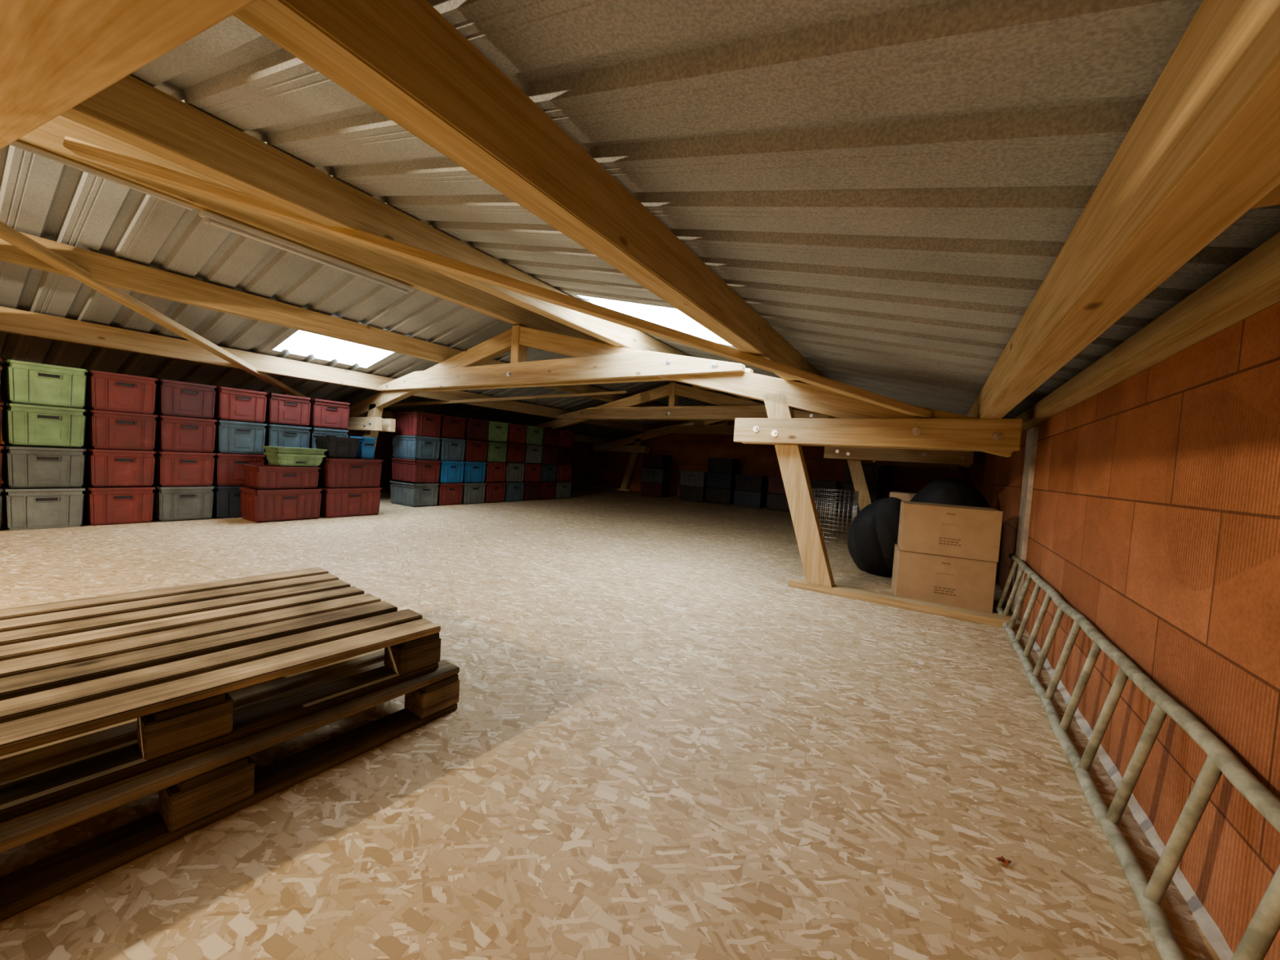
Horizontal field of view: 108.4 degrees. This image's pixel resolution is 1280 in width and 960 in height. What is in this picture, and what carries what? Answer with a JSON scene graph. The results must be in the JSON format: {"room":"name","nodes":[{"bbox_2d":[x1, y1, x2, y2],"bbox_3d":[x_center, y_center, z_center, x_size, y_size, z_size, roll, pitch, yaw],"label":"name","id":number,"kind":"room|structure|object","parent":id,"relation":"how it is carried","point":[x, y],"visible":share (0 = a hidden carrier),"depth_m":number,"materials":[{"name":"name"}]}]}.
{"room":"storage attic","nodes":[
{"label":"storage attic","id":0,"kind":"room"},
{"bbox_2d":[0,385,596,493],"bbox_3d":[-5.112,-0.385,7.309,0.200,1.220,14.100,5,3,32],"label":"wall","id":1,"kind":"structure","parent":0,"point":[584,457],"depth_m":12.35,"materials":[{"name":"ceramic"}]},
{"bbox_2d":[0,0,257,149],"bbox_3d":[-3.127,-1.003,2.046,8.640,1.205,0.182,5,3,32],"label":"wooden beam","id":2,"kind":"structure","parent":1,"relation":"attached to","point":[55,55],"depth_m":0.54,"materials":[{"name":"brown wood"}]},
{"bbox_2d":[0,221,306,397],"bbox_3d":[-4.143,-1.264,4.532,0.100,0.758,4.216,3,3,-11],"label":"brace","id":3,"kind":"object","parent":2,"relation":"attached to","point":[7,233],"visible":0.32,"depth_m":3.49,"materials":[{"name":"brown wood"}]},
{"bbox_2d":[0,487,1220,959],"bbox_3d":[-1.415,0.600,4.979,9.060,0.100,14.500,5,3,32],"label":"floor","id":4,"kind":"structure","parent":0,"point":[656,744],"depth_m":1.22,"materials":[{"name":"wood"}]},
{"bbox_2d":[0,483,85,530],"bbox_3d":[-5.061,0.212,3.906,0.600,0.327,0.400,5,3,33],"label":"plastic crate","id":5,"kind":"object","parent":4,"relation":"on","point":[22,508],"visible":0.91,"depth_m":3.75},
{"bbox_2d":[0,444,86,488],"bbox_3d":[-5.034,-0.119,3.886,0.600,0.327,0.400,5,3,32],"label":"plastic crate","id":6,"kind":"object","parent":5,"relation":"on","point":[22,466],"visible":0.93,"depth_m":3.73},
{"bbox_2d":[0,403,87,448],"bbox_3d":[-5.014,-0.452,3.875,0.600,0.327,0.400,5,3,32],"label":"plastic crate","id":7,"kind":"object","parent":6,"relation":"on","point":[22,424],"visible":0.98,"depth_m":3.71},
{"bbox_2d":[0,359,88,408],"bbox_3d":[-4.998,-0.784,3.864,0.600,0.327,0.400,5,3,32],"label":"plastic crate","id":8,"kind":"object","parent":7,"relation":"on","point":[27,383],"visible":0.98,"depth_m":3.70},
{"bbox_2d":[81,483,155,525],"bbox_3d":[-4.845,0.209,4.263,0.600,0.327,0.400,5,3,33],"label":"plastic crate","id":9,"kind":"object","parent":4,"relation":"on","point":[116,504],"visible":0.85,"depth_m":4.10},
{"bbox_2d":[82,446,156,487],"bbox_3d":[-4.820,-0.122,4.248,0.600,0.327,0.400,5,3,32],"label":"plastic crate","id":10,"kind":"object","parent":9,"relation":"on","point":[103,468],"visible":0.84,"depth_m":4.08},
{"bbox_2d":[82,409,158,450],"bbox_3d":[-4.795,-0.454,4.230,0.600,0.327,0.400,5,3,32],"label":"plastic crate","id":11,"kind":"object","parent":10,"relation":"on","point":[104,429],"visible":0.89,"depth_m":4.07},
{"bbox_2d":[80,369,157,413],"bbox_3d":[-4.778,-0.786,4.216,0.600,0.327,0.400,5,3,32],"label":"plastic crate","id":12,"kind":"object","parent":11,"relation":"on","point":[104,391],"visible":0.87,"depth_m":4.05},
{"bbox_2d":[151,484,215,521],"bbox_3d":[-4.614,0.208,4.610,0.600,0.327,0.400,5,3,32],"label":"plastic crate","id":13,"kind":"object","parent":4,"relation":"on","point":[171,504],"visible":0.78,"depth_m":4.44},
{"bbox_2d":[153,449,216,486],"bbox_3d":[-4.595,-0.124,4.594,0.600,0.327,0.400,5,3,31],"label":"plastic crate","id":14,"kind":"object","parent":13,"relation":"on","point":[172,468],"visible":0.79,"depth_m":4.42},
{"bbox_2d":[153,415,217,452],"bbox_3d":[-4.570,-0.456,4.580,0.600,0.327,0.400,5,3,31],"label":"plastic crate","id":15,"kind":"object","parent":14,"relation":"on","point":[173,433],"visible":0.8,"depth_m":4.41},
{"bbox_2d":[147,378,217,418],"bbox_3d":[-4.560,-0.788,4.569,0.600,0.327,0.400,5,3,31],"label":"plastic crate","id":16,"kind":"object","parent":15,"relation":"on","point":[173,397],"visible":0.87,"depth_m":4.40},
{"bbox_2d":[211,484,246,518],"bbox_3d":[-4.388,0.207,4.953,0.600,0.327,0.400,5,3,33],"label":"plastic crate","id":17,"kind":"object","parent":4,"relation":"on","point":[227,499],"visible":0.43,"depth_m":4.71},
{"bbox_2d":[210,452,266,485],"bbox_3d":[-4.377,-0.126,4.943,0.600,0.327,0.400,5,3,33],"label":"plastic crate","id":18,"kind":"object","parent":17,"relation":"on","point":[228,468],"visible":0.71,"depth_m":4.73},
{"bbox_2d":[213,420,266,453],"bbox_3d":[-4.362,-0.459,4.937,0.600,0.327,0.400,5,3,32],"label":"plastic crate","id":19,"kind":"object","parent":18,"relation":"on","point":[231,437],"visible":0.83,"depth_m":4.77,"materials":[{"name":"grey plastic"}]},
{"bbox_2d":[208,386,268,422],"bbox_3d":[-4.327,-0.789,4.909,0.600,0.327,0.400,5,3,32],"label":"plastic crate","id":20,"kind":"object","parent":19,"relation":"on","point":[231,404],"visible":0.82,"depth_m":4.74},
{"bbox_2d":[0,648,459,920],"bbox_3d":[-1.337,0.643,1.287,1.000,0.142,1.214,5,3,34],"label":"wooden pallet","id":21,"kind":"object","parent":4,"relation":"on","point":[197,790],"visible":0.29,"depth_m":1.01,"materials":[{"name":"brown wood"}]},
{"bbox_2d":[0,567,440,821],"bbox_3d":[-1.376,0.496,1.297,1.002,0.142,1.169,5,3,36],"label":"wooden pallet","id":22,"kind":"object","parent":21,"relation":"on","point":[169,659],"visible":1,"depth_m":1.18,"materials":[{"name":"brown wood"}]},
{"bbox_2d":[239,486,323,522],"bbox_3d":[-3.785,0.246,4.877,0.400,0.327,0.600,5,3,31],"label":"plastic crate","id":23,"kind":"object","parent":4,"relation":"on","point":[257,505],"visible":0.97,"depth_m":4.72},
{"bbox_2d":[243,464,320,488],"bbox_3d":[-3.768,-0.036,4.865,0.360,0.227,0.560,5,3,32],"label":"plastic crate","id":24,"kind":"object","parent":23,"relation":"on","point":[256,476],"visible":0.97,"depth_m":4.73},
{"bbox_2d":[262,452,326,466],"bbox_3d":[-3.687,-0.216,4.931,0.338,0.127,0.458,5,3,32],"label":"plastic basket","id":25,"kind":"object","parent":24,"relation":"on","point":[273,459],"visible":0.98,"depth_m":4.81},
{"bbox_2d":[261,445,328,459],"bbox_3d":[-3.683,-0.276,4.928,0.358,0.137,0.478,5,3,32],"label":"plastic basket","id":26,"kind":"object","parent":25,"relation":"on","point":[278,450],"visible":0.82,"depth_m":4.81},
{"bbox_2d":[316,485,382,518],"bbox_3d":[-3.443,0.243,5.418,0.400,0.327,0.600,5,3,33],"label":"plastic crate","id":27,"kind":"object","parent":4,"relation":"on","point":[345,501],"visible":0.84,"depth_m":5.28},
{"bbox_2d":[317,457,382,488],"bbox_3d":[-3.423,-0.089,5.404,0.400,0.327,0.600,5,3,32],"label":"plastic crate","id":28,"kind":"object","parent":27,"relation":"on","point":[335,473],"visible":0.8,"depth_m":5.25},
{"bbox_2d":[313,435,361,458],"bbox_3d":[-3.470,-0.376,5.290,0.339,0.237,0.359,5,3,32],"label":"plastic tub","id":29,"kind":"object","parent":28,"relation":"on","point":[337,446],"visible":0.95,"depth_m":5.19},
{"bbox_2d":[350,435,376,458],"bbox_3d":[-3.320,-0.387,5.526,0.300,0.257,0.160,5,3,32],"label":"plastic tub","id":30,"kind":"object","parent":28,"relation":"on","point":[366,450],"visible":0.71,"depth_m":5.44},
{"bbox_2d":[389,480,439,506],"bbox_3d":[-3.291,0.195,6.723,0.600,0.327,0.400,5,3,31],"label":"plastic crate","id":31,"kind":"object","parent":4,"relation":"on","point":[406,494],"visible":0.98,"depth_m":6.57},
{"bbox_2d":[391,457,441,483],"bbox_3d":[-3.257,-0.136,6.700,0.600,0.327,0.400,5,3,31],"label":"plastic crate","id":32,"kind":"object","parent":31,"relation":"on","point":[406,470],"visible":0.98,"depth_m":6.55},
{"bbox_2d":[391,435,441,460],"bbox_3d":[-3.251,-0.469,6.694,0.600,0.327,0.400,5,3,33],"label":"plastic crate","id":33,"kind":"object","parent":32,"relation":"on","point":[404,446],"visible":1,"depth_m":6.54,"materials":[{"name":"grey plastic"}]},
{"bbox_2d":[391,411,442,437],"bbox_3d":[-3.232,-0.801,6.680,0.600,0.327,0.400,5,3,32],"label":"plastic crate","id":34,"kind":"object","parent":33,"relation":"on","point":[407,423],"visible":0.98,"depth_m":6.52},
{"bbox_2d":[435,482,463,505],"bbox_3d":[-3.065,0.193,7.072,0.600,0.327,0.400,5,3,33],"label":"plastic crate","id":35,"kind":"object","parent":4,"relation":"on","point":[449,494],"visible":0.59,"depth_m":6.90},
{"bbox_2d":[438,460,465,483],"bbox_3d":[-3.042,-0.139,7.055,0.600,0.327,0.400,5,3,32],"label":"plastic crate","id":36,"kind":"object","parent":35,"relation":"on","point":[451,471],"visible":0.59,"depth_m":6.89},
{"bbox_2d":[438,438,466,461],"bbox_3d":[-3.014,-0.470,7.036,0.600,0.327,0.400,5,3,33],"label":"plastic crate","id":37,"kind":"object","parent":36,"relation":"on","point":[450,449],"visible":0.6,"depth_m":6.86,"materials":[{"name":"grey plastic"}]},
{"bbox_2d":[431,414,466,439],"bbox_3d":[-3.008,-0.803,7.030,0.600,0.327,0.400,5,3,31],"label":"plastic crate","id":38,"kind":"object","parent":37,"relation":"on","point":[451,427],"visible":0.56,"depth_m":6.86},
{"bbox_2d":[461,482,486,504],"bbox_3d":[-2.838,0.192,7.419,0.600,0.327,0.400,5,3,32],"label":"plastic crate","id":39,"kind":"object","parent":4,"relation":"on","point":[473,492],"visible":0.55,"depth_m":7.25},
{"bbox_2d":[462,461,486,482],"bbox_3d":[-2.828,-0.141,7.410,0.600,0.327,0.400,5,3,33],"label":"plastic crate","id":40,"kind":"object","parent":39,"relation":"on","point":[473,471],"visible":0.46,"depth_m":7.25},
{"bbox_2d":[462,440,488,462],"bbox_3d":[-2.796,-0.472,7.388,0.600,0.327,0.400,5,3,32],"label":"plastic crate","id":41,"kind":"object","parent":40,"relation":"on","point":[474,451],"visible":0.53,"depth_m":7.22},
{"bbox_2d":[462,417,488,440],"bbox_3d":[-2.788,-0.805,7.381,0.600,0.327,0.400,5,3,31],"label":"plastic crate","id":42,"kind":"object","parent":41,"relation":"on","point":[475,429],"visible":0.44,"depth_m":7.21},
{"bbox_2d":[483,482,506,502],"bbox_3d":[-2.615,0.190,7.769,0.600,0.327,0.400,5,3,32],"label":"plastic crate","id":43,"kind":"object","parent":4,"relation":"on","point":[495,492],"visible":0.52,"depth_m":7.60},
{"bbox_2d":[484,462,506,482],"bbox_3d":[-2.606,-0.143,7.761,0.600,0.327,0.400,5,3,32],"label":"plastic crate","id":44,"kind":"object","parent":43,"relation":"on","point":[495,472],"visible":0.49,"depth_m":7.59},
{"bbox_2d":[485,441,507,462],"bbox_3d":[-2.586,-0.475,7.747,0.600,0.327,0.400,5,3,32],"label":"plastic crate","id":45,"kind":"object","parent":44,"relation":"on","point":[495,451],"visible":0.56,"depth_m":7.58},
{"bbox_2d":[483,421,509,442],"bbox_3d":[-2.559,-0.807,7.727,0.600,0.327,0.400,5,3,32],"label":"plastic crate","id":46,"kind":"object","parent":45,"relation":"on","point":[497,432],"visible":0.55,"depth_m":7.55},
{"bbox_2d":[503,481,524,502],"bbox_3d":[-2.395,0.188,8.121,0.600,0.327,0.400,5,3,31],"label":"plastic crate","id":47,"kind":"object","parent":4,"relation":"on","point":[513,491],"visible":0.44,"depth_m":7.95,"materials":[{"name":"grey plastic"}]},
{"bbox_2d":[499,462,525,482],"bbox_3d":[-2.381,-0.145,8.110,0.600,0.327,0.400,5,3,33],"label":"plastic crate","id":48,"kind":"object","parent":47,"relation":"on","point":[514,472],"visible":0.56,"depth_m":7.94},
{"bbox_2d":[505,443,526,462],"bbox_3d":[-2.356,-0.477,8.092,0.600,0.327,0.400,5,3,33],"label":"plastic crate","id":49,"kind":"object","parent":48,"relation":"on","point":[515,453],"visible":0.47,"depth_m":7.92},
{"bbox_2d":[502,423,527,444],"bbox_3d":[-2.344,-0.809,8.083,0.600,0.327,0.400,5,3,33],"label":"plastic crate","id":50,"kind":"object","parent":49,"relation":"on","point":[516,433],"visible":0.48,"depth_m":7.91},
{"bbox_2d":[522,481,541,500],"bbox_3d":[-2.183,0.185,8.478,0.600,0.327,0.400,5,3,33],"label":"plastic crate","id":51,"kind":"object","parent":4,"relation":"on","point":[531,489],"visible":0.46,"depth_m":8.32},
{"bbox_2d":[520,462,542,482],"bbox_3d":[-2.158,-0.147,8.460,0.600,0.327,0.400,5,3,32],"label":"plastic crate","id":52,"kind":"object","parent":51,"relation":"on","point":[532,472],"visible":0.46,"depth_m":8.29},
{"bbox_2d":[524,444,543,463],"bbox_3d":[-2.129,-0.478,8.440,0.600,0.327,0.400,5,3,33],"label":"plastic crate","id":53,"kind":"object","parent":52,"relation":"on","point":[533,454],"visible":0.5,"depth_m":8.27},
{"bbox_2d":[523,426,544,445],"bbox_3d":[-2.114,-0.811,8.428,0.600,0.327,0.400,5,3,33],"label":"plastic crate","id":54,"kind":"object","parent":53,"relation":"on","point":[534,435],"visible":0.46,"depth_m":8.25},
{"bbox_2d":[538,481,556,499],"bbox_3d":[-1.956,0.183,8.825,0.600,0.327,0.400,5,3,33],"label":"plastic crate","id":55,"kind":"object","parent":4,"relation":"on","point":[547,490],"visible":0.45,"depth_m":8.66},
{"bbox_2d":[539,463,557,481],"bbox_3d":[-1.938,-0.149,8.812,0.600,0.327,0.400,5,3,33],"label":"plastic crate","id":56,"kind":"object","parent":55,"relation":"on","point":[548,472],"visible":0.48,"depth_m":8.65,"materials":[{"name":"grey plastic"}]},
{"bbox_2d":[541,446,559,464],"bbox_3d":[-1.908,-0.480,8.791,0.600,0.327,0.400,5,3,32],"label":"plastic crate","id":57,"kind":"object","parent":56,"relation":"on","point":[549,454],"visible":0.49,"depth_m":8.62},
{"bbox_2d":[541,427,559,446],"bbox_3d":[-1.899,-0.813,8.783,0.600,0.327,0.400,5,3,32],"label":"plastic crate","id":58,"kind":"object","parent":57,"relation":"on","point":[550,436],"visible":0.56,"depth_m":8.62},
{"bbox_2d":[640,481,670,497],"bbox_3d":[0.364,0.222,11.127,0.600,0.327,0.420,5,3,31],"label":"plastic crate","id":59,"kind":"object","parent":4,"relation":"on","point":[650,489],"visible":0.95,"depth_m":10.96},
{"bbox_2d":[641,467,671,483],"bbox_3d":[0.384,-0.111,11.112,0.600,0.327,0.420,5,3,30],"label":"plastic crate","id":60,"kind":"object","parent":59,"relation":"on","point":[648,474],"visible":1,"depth_m":10.95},
{"bbox_2d":[642,453,672,469],"bbox_3d":[0.404,-0.443,11.098,0.600,0.327,0.420,5,3,33],"label":"plastic crate","id":61,"kind":"object","parent":60,"relation":"on","point":[653,461],"visible":1,"depth_m":10.94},
{"bbox_2d":[340,324,1022,630],"bbox_3d":[-1.341,-0.538,4.939,8.540,2.182,0.270,5,3,32],"label":"roof truss","id":62,"kind":"object","parent":4,"relation":"on","point":[855,423],"visible":0.8,"depth_m":3.38,"materials":[{"name":"brown wood"}]},
{"bbox_2d":[0,366,608,444],"bbox_3d":[-4.707,-1.061,7.049,0.100,0.190,14.100,5,3,32],"label":"wooden beam","id":63,"kind":"structure","parent":62,"relation":"on","point":[386,414],"depth_m":12.06,"materials":[{"name":"brown wood"}]},
{"bbox_2d":[0,306,653,432],"bbox_3d":[-3.472,-1.299,6.267,0.100,0.190,14.100,5,3,32],"label":"wooden beam","id":64,"kind":"structure","parent":62,"relation":"attached to","point":[13,321],"depth_m":4.67,"materials":[{"name":"brown wood"}]},
{"bbox_2d":[386,390,626,407],"bbox_3d":[-2.082,-1.300,7.370,3.840,0.643,0.070,3,3,-18],"label":"brace","id":65,"kind":"object","parent":64,"relation":"attached to","point":[435,402],"visible":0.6,"depth_m":7.31,"materials":[{"name":"brown wood"}]},
{"bbox_2d":[0,231,692,421],"bbox_3d":[-2.374,-1.511,5.572,0.100,0.190,14.100,5,3,32],"label":"wooden beam","id":66,"kind":"structure","parent":62,"relation":"attached to","point":[108,270],"depth_m":3.84,"materials":[{"name":"brown wood"}]},
{"bbox_2d":[15,115,742,399],"bbox_3d":[-1.276,-1.735,4.877,0.100,0.190,14.100,5,3,32],"label":"wooden beam","id":67,"kind":"structure","parent":62,"relation":"on","point":[48,138],"depth_m":3.14,"materials":[{"name":"brown wood"}]},
{"bbox_2d":[60,75,795,409],"bbox_3d":[-0.149,-1.297,4.168,0.100,0.190,14.100,5,3,32],"label":"wooden beam","id":68,"kind":"structure","parent":62,"relation":"on","point":[131,111],"depth_m":1.93,"materials":[{"name":"brown wood"}]},
{"bbox_2d":[62,136,932,418],"bbox_3d":[-0.334,-0.926,2.441,4.407,0.868,0.070,3,3,-11],"label":"wooden beam","id":69,"kind":"structure","parent":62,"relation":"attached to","point":[82,148],"depth_m":2.31,"materials":[{"name":"brown wood"}]},
{"bbox_2d":[232,0,824,385],"bbox_3d":[1.123,-0.817,3.366,0.100,0.190,14.100,5,3,32],"label":"wooden beam","id":70,"kind":"structure","parent":62,"relation":"on","point":[404,60],"depth_m":1.01,"materials":[{"name":"brown wood"}]},
{"bbox_2d":[966,0,1279,418],"bbox_3d":[2.093,-0.450,2.756,0.100,0.190,14.100,5,3,32],"label":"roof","id":71,"kind":"structure","parent":62,"relation":"on","point":[1202,149],"depth_m":0.60,"materials":[{"name":"brown wood"}]},
{"bbox_2d":[1250,183,1279,208],"bbox_3d":[0.294,-0.405,-0.318,0.140,0.090,2.180,5,3,32],"label":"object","id":72,"kind":"structure","parent":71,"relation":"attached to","point":[1272,198],"depth_m":0.61,"materials":[{"name":"brown wood"}]},
{"bbox_2d":[679,484,706,502],"bbox_3d":[1.238,0.303,10.457,0.600,0.327,0.420,5,3,31],"label":"plastic crate","id":73,"kind":"object","parent":4,"relation":"on","point":[691,493],"visible":0.87,"depth_m":10.28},
{"bbox_2d":[680,470,708,487],"bbox_3d":[1.258,-0.029,10.442,0.600,0.327,0.420,5,3,31],"label":"plastic crate","id":74,"kind":"object","parent":73,"relation":"on","point":[694,478],"visible":0.82,"depth_m":10.27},
{"bbox_2d":[705,487,735,504],"bbox_3d":[1.798,0.347,10.222,0.600,0.327,0.420,5,3,32],"label":"plastic crate","id":75,"kind":"object","parent":4,"relation":"on","point":[717,495],"visible":0.91,"depth_m":10.05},
{"bbox_2d":[706,472,735,488],"bbox_3d":[1.818,0.015,10.207,0.600,0.327,0.420,5,3,33],"label":"plastic crate","id":76,"kind":"object","parent":75,"relation":"on","point":[715,480],"visible":0.84,"depth_m":10.03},
{"bbox_2d":[706,457,739,474],"bbox_3d":[1.838,-0.317,10.193,0.600,0.327,0.420,5,3,33],"label":"plastic crate","id":77,"kind":"object","parent":76,"relation":"on","point":[722,465],"visible":1,"depth_m":10.03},
{"bbox_2d":[733,489,768,508],"bbox_3d":[2.335,0.399,9.765,0.600,0.327,0.420,5,3,34],"label":"plastic crate","id":78,"kind":"object","parent":4,"relation":"on","point":[741,498],"visible":0.96,"depth_m":9.60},
{"bbox_2d":[734,474,768,492],"bbox_3d":[2.355,0.067,9.750,0.600,0.327,0.420,5,3,34],"label":"plastic crate","id":79,"kind":"object","parent":78,"relation":"on","point":[742,482],"visible":0.98,"depth_m":9.59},
{"bbox_2d":[533,382,974,511],"bbox_3d":[0.518,-0.555,7.881,8.540,2.182,0.270,5,3,32],"label":"roof truss","id":80,"kind":"object","parent":4,"relation":"on","point":[728,407],"visible":0.56,"depth_m":7.28,"materials":[{"name":"brown wood"}]},
{"bbox_2d":[590,420,959,498],"bbox_3d":[2.307,-0.572,10.713,8.540,2.182,0.270,5,3,32],"label":"roof truss","id":81,"kind":"object","parent":4,"relation":"on","point":[694,427],"visible":0.47,"depth_m":11.43,"materials":[{"name":"brown wood"}]},
{"bbox_2d":[766,493,790,511],"bbox_3d":[2.925,0.451,9.392,0.600,0.327,0.420,5,3,34],"label":"plastic crate","id":82,"kind":"object","parent":4,"relation":"on","point":[774,501],"visible":0.62,"depth_m":9.27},
{"bbox_2d":[768,476,786,494],"bbox_3d":[2.945,0.119,9.377,0.600,0.327,0.420,5,3,31],"label":"plastic crate","id":83,"kind":"object","parent":82,"relation":"on","point":[775,484],"visible":0.45,"depth_m":9.28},
{"bbox_2d":[813,497,839,515],"bbox_3d":[3.569,0.502,9.104,0.600,0.327,0.420,5,3,33],"label":"plastic crate","id":84,"kind":"object","parent":4,"relation":"on","point":[823,513],"visible":0.48,"depth_m":8.89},
{"bbox_2d":[809,479,840,498],"bbox_3d":[3.589,0.170,9.089,0.600,0.327,0.420,5,3,34],"label":"plastic crate","id":85,"kind":"object","parent":84,"relation":"on","point":[815,484],"visible":0.72,"depth_m":8.91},
{"bbox_2d":[811,488,858,544],"bbox_3d":[2.383,0.433,5.713,0.504,0.622,0.405,5,3,32],"label":"wire basket","id":86,"kind":"object","parent":4,"relation":"on","point":[815,495],"visible":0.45,"depth_m":5.59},
{"bbox_2d":[841,499,859,517],"bbox_3d":[4.159,0.554,8.731,0.600,0.327,0.420,5,3,34],"label":"plastic crate","id":87,"kind":"object","parent":4,"relation":"on","point":[846,501],"visible":0.29,"depth_m":8.67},
{"bbox_2d":[843,481,879,502],"bbox_3d":[4.179,0.222,8.717,0.600,0.327,0.420,5,3,31],"label":"plastic crate","id":88,"kind":"object","parent":87,"relation":"on","point":[873,489],"visible":0.48,"depth_m":8.61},
{"bbox_2d":[847,497,901,577],"bbox_3d":[2.117,0.473,3.991,0.577,0.661,0.544,5,3,32],"label":"ball","id":89,"kind":"object","parent":4,"relation":"on","point":[873,535],"visible":0.64,"depth_m":3.83,"materials":[{"name":"black fabric"}]},
{"bbox_2d":[891,543,997,613],"bbox_3d":[2.105,0.671,3.240,0.552,0.330,0.362,5,3,24],"label":"cardboard box","id":90,"kind":"object","parent":4,"relation":"on","point":[959,582],"visible":0.86,"depth_m":3.08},
{"bbox_2d":[897,500,1003,562],"bbox_3d":[2.139,0.342,3.228,0.552,0.330,0.362,5,3,26],"label":"cardboard box","id":91,"kind":"object","parent":90,"relation":"on","point":[970,532],"visible":1,"depth_m":3.07,"materials":[{"name":"cardboard"}]},
{"bbox_2d":[910,477,989,507],"bbox_3d":[2.737,0.405,4.123,0.671,0.860,0.664,5,3,32],"label":"beanbag","id":92,"kind":"object","parent":4,"relation":"on","point":[945,491],"visible":0.25,"depth_m":3.93,"materials":[{"name":"black fabric"}]},
{"bbox_2d":[993,553,1279,959],"bbox_3d":[1.141,0.686,1.028,0.111,0.378,4.950,5,3,32],"label":"ladder","id":93,"kind":"object","parent":4,"relation":"on","point":[1264,926],"visible":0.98,"depth_m":1.08,"materials":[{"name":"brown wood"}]},
{"bbox_3d":[-4.170,0.204,5.306,0.600,0.327,0.400,5,3,32],"label":"plastic crate","id":94,"kind":"object","parent":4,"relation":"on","visible":0},
{"bbox_2d":[259,453,271,464],"bbox_3d":[-4.144,-0.127,5.288,0.600,0.327,0.400,5,3,31],"label":"plastic crate","id":95,"kind":"object","parent":94,"relation":"on","point":[266,462],"visible":0.02,"depth_m":5.03,"materials":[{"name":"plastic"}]},
{"bbox_2d":[264,423,311,452],"bbox_3d":[-4.134,-0.460,5.282,0.600,0.327,0.400,5,3,31],"label":"plastic crate","id":96,"kind":"object","parent":95,"relation":"on","point":[276,435],"visible":0.58,"depth_m":5.11,"materials":[{"name":"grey plastic"}]},
{"bbox_2d":[258,392,312,426],"bbox_3d":[-4.107,-0.792,5.260,0.600,0.327,0.400,5,3,32],"label":"plastic crate","id":97,"kind":"object","parent":96,"relation":"on","point":[281,409],"visible":0.79,"depth_m":5.09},
{"bbox_3d":[-3.950,0.202,5.660,0.600,0.327,0.400,5,3,33],"label":"plastic crate","id":98,"kind":"object","parent":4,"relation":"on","visible":0},
{"bbox_3d":[-3.933,-0.130,5.650,0.600,0.327,0.400,5,3,33],"label":"plastic crate","id":99,"kind":"object","parent":98,"relation":"on","visible":0},
{"bbox_2d":[308,427,349,448],"bbox_3d":[-3.909,-0.462,5.631,0.600,0.327,0.400,5,3,33],"label":"plastic crate","id":100,"kind":"object","parent":99,"relation":"on","point":[314,431],"visible":0.35,"depth_m":5.40,"materials":[{"name":"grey plastic"}]},
{"bbox_2d":[299,398,351,430],"bbox_3d":[-3.893,-0.795,5.621,0.600,0.327,0.400,5,3,32],"label":"plastic crate","id":101,"kind":"object","parent":100,"relation":"on","point":[324,414],"visible":0.74,"depth_m":5.45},
{"bbox_2d":[0,0,1279,437],"bbox_3d":[-1.337,-1.281,4.842,9.560,1.183,14.500,5,3,32],"label":"ceiling","id":102,"kind":"structure","parent":0,"point":[891,186],"depth_m":1.28,"materials":[{"name":"metal"}]},
{"bbox_2d":[9,141,193,210],"bbox_3d":[-2.817,-1.594,2.454,0.050,0.024,0.636,5,3,32],"label":"recessed light","id":103,"kind":"object","parent":102,"relation":"in","point":[15,144],"depth_m":2.41,"materials":[{"name":"white plastic"}]},
{"bbox_2d":[198,209,413,293],"bbox_3d":[-2.278,-1.575,3.312,0.050,0.070,1.340,5,3,32],"label":"light","id":104,"kind":"object","parent":102,"relation":"attached to","point":[241,229],"depth_m":3.17,"materials":[{"name":"white plastic"}]},
{"bbox_2d":[272,329,394,368],"bbox_3d":[-3.359,-1.534,5.230,0.980,0.271,1.000,5,3,32],"label":"window","id":105,"kind":"structure","parent":102,"relation":"attached to","point":[302,343],"depth_m":5.29,"materials":[{"name":"white"}]},
{"bbox_2d":[577,295,731,345],"bbox_3d":[0.288,-1.205,3.519,1.200,0.324,1.000,5,3,32],"label":"window","id":106,"kind":"structure","parent":102,"relation":"attached to","point":[673,318],"depth_m":3.46,"materials":[{"name":"white"}]},
{"bbox_2d":[595,420,965,512],"bbox_3d":[2.479,-0.688,10.969,9.060,2.412,0.200,5,3,32],"label":"wall","id":107,"kind":"structure","parent":0,"point":[690,452],"depth_m":11.11,"materials":[{"name":"ceramic"}]},
{"bbox_2d":[964,302,1279,959],"bbox_3d":[2.360,0.269,2.592,0.200,1.220,14.100,5,3,32],"label":"wall","id":108,"kind":"structure","parent":0,"point":[1155,512],"depth_m":1.10,"materials":[{"name":"ceramic"}]},
{"bbox_2d":[1010,426,1039,619],"bbox_3d":[2.455,0.269,2.946,0.030,1.200,0.240,5,3,32],"label":"trim","id":109,"kind":"structure","parent":108,"relation":"attached to","point":[1033,433],"depth_m":2.87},
{"bbox_2d":[973,231,1279,455],"bbox_3d":[2.314,-0.389,2.616,0.130,0.080,14.100,5,3,32],"label":"wooden beam","id":110,"kind":"structure","parent":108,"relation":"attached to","point":[1251,286],"depth_m":1.09,"materials":[{"name":"brown wood"}]},
{"bbox_2d":[1026,635,1233,959],"bbox_3d":[0.869,0.872,0.521,0.024,0.020,4.800,5,3,32],"label":"baseboard","id":111,"kind":"structure","parent":108,"relation":"attached to","point":[1207,926],"depth_m":1.11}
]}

